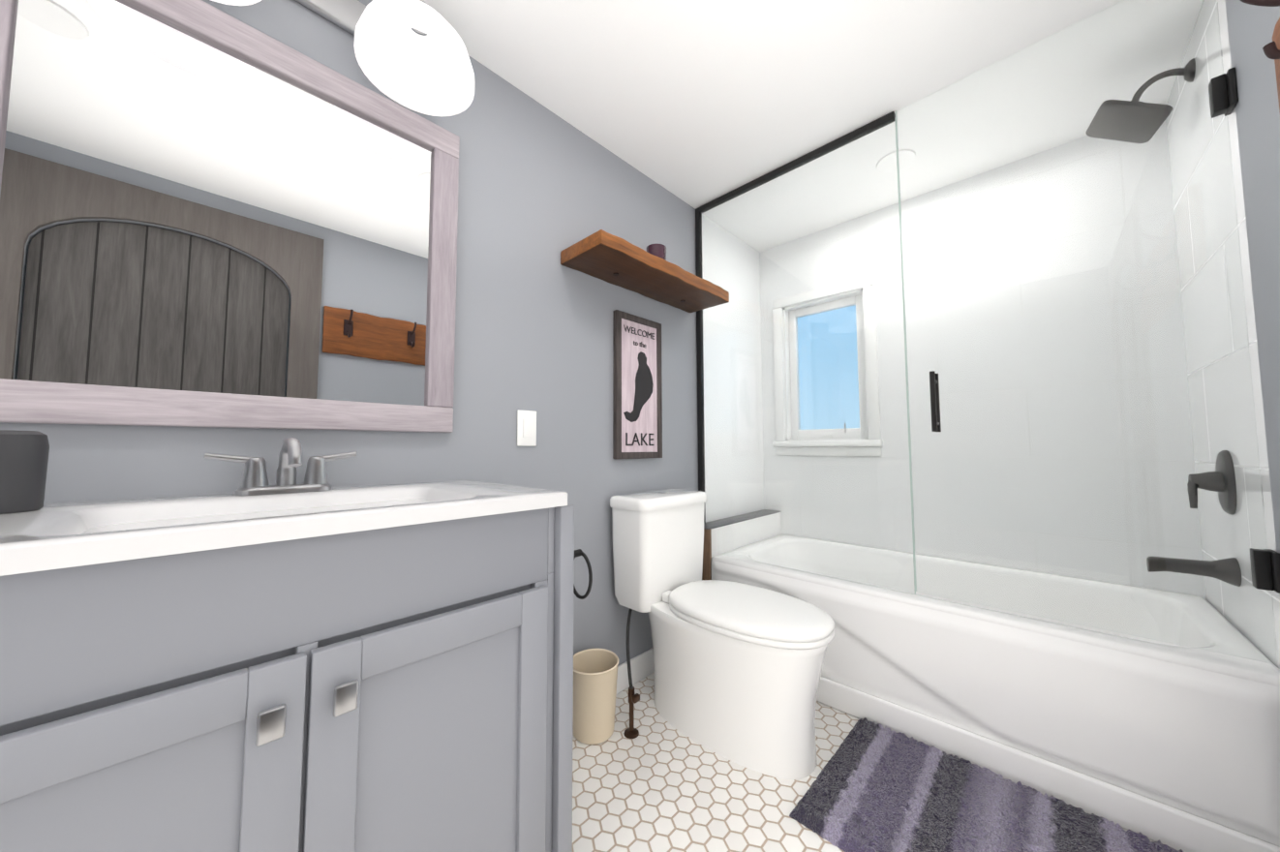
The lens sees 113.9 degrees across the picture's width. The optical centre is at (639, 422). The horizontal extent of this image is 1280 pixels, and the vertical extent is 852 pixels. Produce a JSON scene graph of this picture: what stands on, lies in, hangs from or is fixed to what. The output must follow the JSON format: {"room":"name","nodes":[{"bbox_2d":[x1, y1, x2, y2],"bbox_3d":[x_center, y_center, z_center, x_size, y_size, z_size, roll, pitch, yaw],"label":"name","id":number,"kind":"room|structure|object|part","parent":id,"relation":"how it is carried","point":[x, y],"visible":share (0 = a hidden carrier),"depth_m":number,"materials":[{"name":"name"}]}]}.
{"room":"bathroom","nodes":[
{"label":"bathroom","id":0,"kind":"room"},
{"bbox_2d":[0,0,698,665],"bbox_3d":[-0.685,-0.065,1.203,0.120,2.220,2.702,-3,-5,44],"label":"wall","id":1,"kind":"structure","parent":0,"point":[540,188],"depth_m":1.43,"materials":[{"name":"grey paint"}]},
{"bbox_2d":[0,0,459,432],"bbox_3d":[-0.844,-0.436,0.952,0.028,0.900,0.830,-3,-5,44],"label":"mirror","id":2,"kind":"object","parent":1,"relation":"attached to","point":[211,216],"visible":1,"depth_m":0.88,"materials":[{"name":"silver wood"}]},
{"bbox_3d":[-1.108,-0.451,0.680,0.028,0.756,0.072,-3,-5,44],"label":"frame","id":3,"kind":"part","parent":2,"relation":"part of","materials":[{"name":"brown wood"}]},
{"bbox_3d":[-0.843,-0.022,0.927,0.028,0.072,0.830,-3,-5,44],"label":"frame","id":4,"kind":"part","parent":2,"relation":"part of","materials":[{"name":"grey wood"}]},
{"bbox_3d":[-0.845,-0.849,0.977,0.028,0.072,0.830,-3,-5,44],"label":"frame","id":5,"kind":"part","parent":2,"relation":"part of","materials":[{"name":"grey wood"}]},
{"bbox_3d":[-0.580,-0.420,1.223,0.028,0.756,0.072,-3,-5,44],"label":"frame","id":6,"kind":"part","parent":2,"relation":"part of","materials":[{"name":"grey wood"}]},
{"bbox_2d":[210,0,474,116],"bbox_3d":[-0.721,-1.008,0.928,0.288,0.222,0.690,-3,-5,44],"label":"sconce","id":7,"kind":"object","parent":1,"relation":"attached to","point":[400,61],"visible":1,"depth_m":1.09,"materials":[{"name":"white glass"}]},
{"bbox_3d":[-0.861,-0.973,0.768,0.270,0.135,0.270,-3,-5,44],"label":"lamp shade","id":8,"kind":"part","parent":7,"relation":"part of","materials":[{"name":"white glass"}]},
{"bbox_3d":[-0.568,-0.956,1.070,0.270,0.135,0.270,-3,-5,44],"label":"lamp shade","id":9,"kind":"part","parent":7,"relation":"part of","materials":[{"name":"white glass"}]},
{"bbox_2d":[517,409,536,446],"bbox_3d":[-0.383,0.021,1.413,0.010,0.120,0.072,-3,-5,44],"label":"switch plate","id":10,"kind":"object","parent":1,"relation":"attached to","point":[526,428],"visible":1,"depth_m":1.41,"materials":[{"name":"white plastic"}]},
{"bbox_2d":[616,647,653,694],"bbox_3d":[-0.158,1.018,1.582,0.014,0.100,1.208,-3,-5,44],"label":"baseboard","id":11,"kind":"structure","parent":1,"relation":"attached to","point":[642,665],"depth_m":1.72,"materials":[{"name":"white"}]},
{"bbox_2d":[612,309,662,458],"bbox_3d":[-0.005,-0.151,1.806,0.022,0.615,0.280,-3,-5,44],"label":"sign","id":12,"kind":"object","parent":1,"relation":"attached to","point":[637,417],"visible":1,"depth_m":1.79,"materials":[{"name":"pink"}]},
{"bbox_3d":[-0.093,-0.156,1.715,0.022,0.615,0.028,-3,-5,44],"label":"frame","id":13,"kind":"part","parent":12,"relation":"part of","materials":[{"name":"brown wood"}]},
{"bbox_3d":[-0.006,-0.444,1.823,0.022,0.028,0.224,-3,-5,44],"label":"frame","id":14,"kind":"part","parent":12,"relation":"part of","materials":[{"name":"brown wood"}]},
{"bbox_3d":[-0.004,0.142,1.788,0.022,0.028,0.224,-3,-5,44],"label":"frame","id":15,"kind":"part","parent":12,"relation":"part of","materials":[{"name":"brown wood"}]},
{"bbox_3d":[0.083,-0.146,1.896,0.022,0.615,0.028,-3,-5,44],"label":"frame","id":16,"kind":"part","parent":12,"relation":"part of","materials":[{"name":"brown wood"}]},
{"bbox_2d":[560,229,729,312],"bbox_3d":[0.063,-0.650,1.754,0.234,0.162,0.789,-3,-5,44],"label":"shelf","id":17,"kind":"object","parent":1,"relation":"attached to","point":[652,272],"visible":1,"depth_m":1.64,"materials":[{"name":"brown wood"}]},
{"bbox_2d":[645,243,667,275],"bbox_3d":[0.069,-0.680,1.747,0.084,0.102,0.084,-3,-5,44],"label":"cup","id":18,"kind":"object","parent":17,"relation":"on","point":[658,250],"depth_m":1.71,"materials":[{"name":"purple"}]},
{"bbox_2d":[701,213,764,522],"bbox_3d":[0.533,0.007,2.457,0.120,2.220,0.798,-3,-5,44],"label":"wall tiles","id":19,"kind":"structure","parent":1,"relation":"attached to","point":[732,378],"depth_m":2.38,"materials":[{"name":"white tile"}]},
{"bbox_2d":[419,0,1203,252],"bbox_3d":[0.222,-1.246,0.947,1.880,0.100,3.500,-3,-5,44],"label":"ceiling","id":20,"kind":"structure","parent":0,"point":[694,104],"depth_m":1.42,"materials":[{"name":"white paint"}]},
{"bbox_2d":[876,149,915,173],"bbox_3d":[1.120,-1.142,1.826,0.149,0.006,0.149,-3,-4,38],"label":"recessed light","id":21,"kind":"object","parent":20,"relation":"in","point":[903,154],"depth_m":1.80,"materials":[{"name":"white"}]},
{"bbox_2d":[572,672,1154,851],"bbox_3d":[0.228,1.070,0.808,1.880,0.100,3.500,-3,-5,44],"label":"floor","id":22,"kind":"structure","parent":0,"point":[659,783],"depth_m":1.17,"materials":[{"name":"white tile"}]},
{"bbox_2d":[0,429,574,851],"bbox_3d":[-0.622,0.519,0.758,0.532,1.000,0.877,-3,-5,44],"label":"bathroom vanity","id":23,"kind":"object","parent":22,"relation":"on","point":[287,662],"visible":1,"depth_m":0.60,"materials":[{"name":"grey paint"}]},
{"bbox_3d":[-0.613,0.601,0.439,0.008,0.448,0.276,-3,-5,44],"label":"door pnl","id":24,"kind":"part","parent":23,"relation":"part of","materials":[{"name":"grey paint"}]},
{"bbox_3d":[-0.487,0.393,0.549,0.016,0.012,0.011,-3,-5,44],"label":"knob stem","id":25,"kind":"part","parent":23,"relation":"part of","materials":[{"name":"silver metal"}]},
{"bbox_3d":[-0.477,0.392,0.540,0.010,0.040,0.028,-3,-5,44],"label":"knob","id":26,"kind":"part","parent":23,"relation":"part of","materials":[{"name":"silver metal"}]},
{"bbox_2d":[0,479,568,628],"bbox_3d":[-0.637,0.209,0.774,0.516,0.128,0.852,-3,-5,44],"label":"countertop","id":27,"kind":"structure","parent":23,"relation":"on","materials":[{"name":"white stone"}]},
{"bbox_2d":[203,437,357,496],"bbox_3d":[-0.733,0.092,0.873,0.160,0.118,0.254,-3,-5,44],"label":"faucet","id":28,"kind":"object","parent":27,"relation":"on","point":[254,482],"depth_m":0.88,"materials":[{"name":"silver metal"}]},
{"bbox_3d":[-0.431,0.396,0.606,0.016,0.012,0.011,-3,-5,44],"label":"knob stem","id":29,"kind":"part","parent":23,"relation":"part of","materials":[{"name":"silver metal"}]},
{"bbox_3d":[-0.422,0.395,0.597,0.010,0.040,0.028,-3,-5,44],"label":"knob","id":30,"kind":"part","parent":23,"relation":"part of","materials":[{"name":"silver metal"}]},
{"bbox_3d":[-0.337,0.617,0.723,0.008,0.448,0.276,-3,-5,44],"label":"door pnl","id":31,"kind":"part","parent":23,"relation":"part of","materials":[{"name":"grey paint"}]},
{"bbox_3d":[-0.331,0.614,1.057,0.486,0.842,0.036,-3,-5,44],"label":"post","id":32,"kind":"part","parent":23,"relation":"part of","materials":[{"name":"grey paint"}]},
{"bbox_2d":[573,548,592,599],"bbox_3d":[-0.145,0.346,0.943,0.083,0.112,0.034,-3,-5,44],"label":"towel ring","id":33,"kind":"object","parent":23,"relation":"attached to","point":[579,553],"visible":0.69,"depth_m":0.93,"materials":[{"name":"black metal"}]},
{"bbox_3d":[-0.147,0.298,0.944,0.016,0.016,0.030,-3,-5,44],"label":"towel ring post","id":34,"kind":"part","parent":33,"relation":"part of","materials":[{"name":"black metal"}]},
{"bbox_2d":[572,648,618,744],"bbox_3d":[-0.159,0.941,1.435,0.174,0.235,0.174,-3,-5,44],"label":"trash can","id":35,"kind":"object","parent":22,"relation":"on","point":[594,680],"visible":0.94,"depth_m":1.37,"materials":[{"name":"beige plastic"}]},
{"bbox_2d":[609,488,834,779],"bbox_3d":[0.258,0.665,1.468,0.773,0.788,0.497,-3,-5,44],"label":"toilet","id":36,"kind":"object","parent":22,"relation":"on","point":[737,670],"visible":1,"depth_m":1.36,"materials":[{"name":"white ceramic"}]},
{"bbox_3d":[-0.014,0.932,1.407,0.018,0.020,0.028,-3,-5,44],"label":"stop handle","id":37,"kind":"part","parent":36,"relation":"part of","materials":[{"name":"brown metal"}]},
{"bbox_3d":[0.084,0.523,1.704,0.192,0.372,0.394,-3,-5,44],"label":"tank","id":38,"kind":"part","parent":36,"relation":"part of","materials":[{"name":"white ceramic"}]},
{"bbox_3d":[0.084,0.315,1.716,0.210,0.044,0.412,-3,-5,44],"label":"tank lid","id":39,"kind":"part","parent":36,"relation":"part of","materials":[{"name":"white ceramic"}]},
{"bbox_3d":[0.315,0.863,1.461,0.675,0.392,0.358,-3,-5,44],"label":"bowl","id":40,"kind":"part","parent":36,"relation":"part of","materials":[{"name":"white ceramic"}]},
{"bbox_3d":[0.362,0.654,1.427,0.564,0.020,0.368,-3,-5,44],"label":"seat","id":41,"kind":"part","parent":36,"relation":"part of","materials":[{"name":"white plastic"}]},
{"bbox_3d":[0.362,0.627,1.428,0.565,0.034,0.370,-3,-5,44],"label":"seat lid","id":42,"kind":"part","parent":36,"relation":"part of","materials":[{"name":"white plastic"}]},
{"bbox_2d":[701,509,781,579],"bbox_3d":[0.551,0.813,2.259,0.105,0.584,0.745,-3,-5,44],"label":"tub ledge","id":43,"kind":"object","parent":22,"relation":"on","point":[712,540],"visible":0.17,"depth_m":2.15,"materials":[{"name":"white tile"}]},
{"bbox_2d":[789,717,1183,851],"bbox_3d":[0.886,1.012,0.987,0.546,0.033,0.854,3,-5,-45],"label":"rug","id":44,"kind":"object","parent":22,"relation":"on","point":[877,787],"visible":0.98,"depth_m":1.08,"materials":[{"name":"purple fabric"}]},
{"bbox_2d":[711,533,1279,851],"bbox_3d":[1.133,0.842,1.682,1.529,0.454,0.759,-3,-5,44],"label":"bathtub","id":45,"kind":"object","parent":22,"relation":"on","point":[1175,746],"visible":0.79,"depth_m":1.20,"materials":[{"name":"white ceramic"}]},
{"bbox_2d":[695,0,1279,664],"bbox_3d":[0.887,-0.275,1.573,1.638,1.762,0.080,-3,-5,44],"label":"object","id":46,"kind":"object","parent":45,"relation":"on","point":[1264,562],"visible":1,"depth_m":1.33,"materials":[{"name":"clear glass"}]},
{"bbox_3d":[0.309,-0.304,2.136,0.026,1.632,0.026,-3,-5,44],"label":"post","id":47,"kind":"part","parent":46,"relation":"part of","materials":[{"name":"black metal"}]},
{"bbox_3d":[0.960,-0.286,1.503,0.002,1.750,0.008,-3,-5,44],"label":"glass edge door","id":48,"kind":"part","parent":46,"relation":"part of","materials":[{"name":"grey"}]},
{"bbox_3d":[1.214,-0.301,1.257,0.705,1.752,0.008,-3,-5,44],"label":"glass door","id":49,"kind":"part","parent":46,"relation":"part of","materials":[{"name":"clear glass"}]},
{"bbox_2d":[759,120,1205,598],"bbox_3d":[1.401,-0.018,2.089,1.880,2.220,0.120,-3,-5,44],"label":"wall","id":50,"kind":"structure","parent":0,"point":[1031,556],"depth_m":1.79,"materials":[{"name":"tile"}]},
{"bbox_2d":[772,274,881,441],"bbox_3d":[1.075,-0.329,2.411,0.569,0.872,0.138,-3,-5,44],"label":"window","id":51,"kind":"structure","parent":50,"relation":"in","point":[829,368],"depth_m":2.40,"materials":[{"name":"clear glass"}]},
{"bbox_3d":[0.948,-0.292,2.555,0.045,0.791,0.035,-3,-5,44],"label":"window sash","id":52,"kind":"part","parent":51,"relation":"part of","materials":[{"name":"white wood"}]},
{"bbox_3d":[1.080,-0.701,2.440,0.455,0.012,0.120,-3,-5,44],"label":"top window jamb","id":53,"kind":"part","parent":51,"relation":"part of","materials":[{"name":"white wood"}]},
{"bbox_3d":[1.085,-0.672,2.444,0.341,0.045,0.035,-3,-5,44],"label":"window sash","id":54,"kind":"part","parent":51,"relation":"part of","materials":[{"name":"white wood"}]},
{"bbox_3d":[1.087,0.067,2.399,0.341,0.055,0.035,-3,-5,44],"label":"window sash","id":55,"kind":"part","parent":51,"relation":"part of","materials":[{"name":"white wood"}]},
{"bbox_3d":[1.225,-0.309,2.287,0.045,0.791,0.035,-3,-5,44],"label":"window sash","id":56,"kind":"part","parent":51,"relation":"part of","materials":[{"name":"white wood"}]},
{"bbox_2d":[772,439,883,447],"bbox_3d":[1.028,0.121,2.335,0.589,0.035,0.035,-3,-5,44],"label":"window sill","id":57,"kind":"structure","parent":50,"relation":"attached to","point":[877,442],"depth_m":2.31,"materials":[{"name":"white wood"}]},
{"bbox_2d":[776,446,882,456],"bbox_3d":[1.036,0.164,2.340,0.569,0.050,0.014,-3,-5,44],"label":"apron","id":58,"kind":"object","parent":50,"relation":"attached to","point":[822,450],"depth_m":2.31,"materials":[{"name":"white"}]},
{"bbox_2d":[1224,0,1279,553],"bbox_3d":[0.579,-0.143,-0.020,0.120,2.220,2.702,-3,-5,44],"label":"wall","id":59,"kind":"structure","parent":0,"point":[1250,29],"depth_m":0.94,"materials":[{"name":"grey"}]},
{"bbox_2d":[1165,0,1279,670],"bbox_3d":[1.797,-0.070,1.235,0.120,2.220,0.798,-3,-5,44],"label":"wall tiles","id":60,"kind":"structure","parent":59,"relation":"attached to","point":[1226,318],"depth_m":1.18,"materials":[{"name":"white tile"}]},
{"bbox_2d":[1085,58,1241,586],"bbox_3d":[1.609,-0.316,1.304,0.224,1.575,0.188,-3,-5,44],"label":"shower fixture","id":61,"kind":"object","parent":60,"relation":"attached to","point":[1126,126],"depth_m":1.26,"materials":[{"name":"grey metal"}]},
{"bbox_2d":[1240,0,1279,112],"bbox_3d":[0.865,-0.640,0.471,0.106,0.271,0.997,-3,-5,44],"label":"coat rack","id":62,"kind":"object","parent":59,"relation":"attached to","point":[1271,49],"visible":1,"depth_m":0.70,"materials":[{"name":"brown wood"}]},
{"label":"outside","id":63,"kind":"structure","parent":0,"visible":0},
{"bbox_2d":[797,304,859,429],"bbox_3d":[1.732,-0.382,2.555,4.500,4.000,0.020,-3,-5,44],"label":"sky","id":64,"kind":"structure","parent":63,"point":[831,380],"depth_m":2.93,"materials":[{"name":"blue"}]}
]}

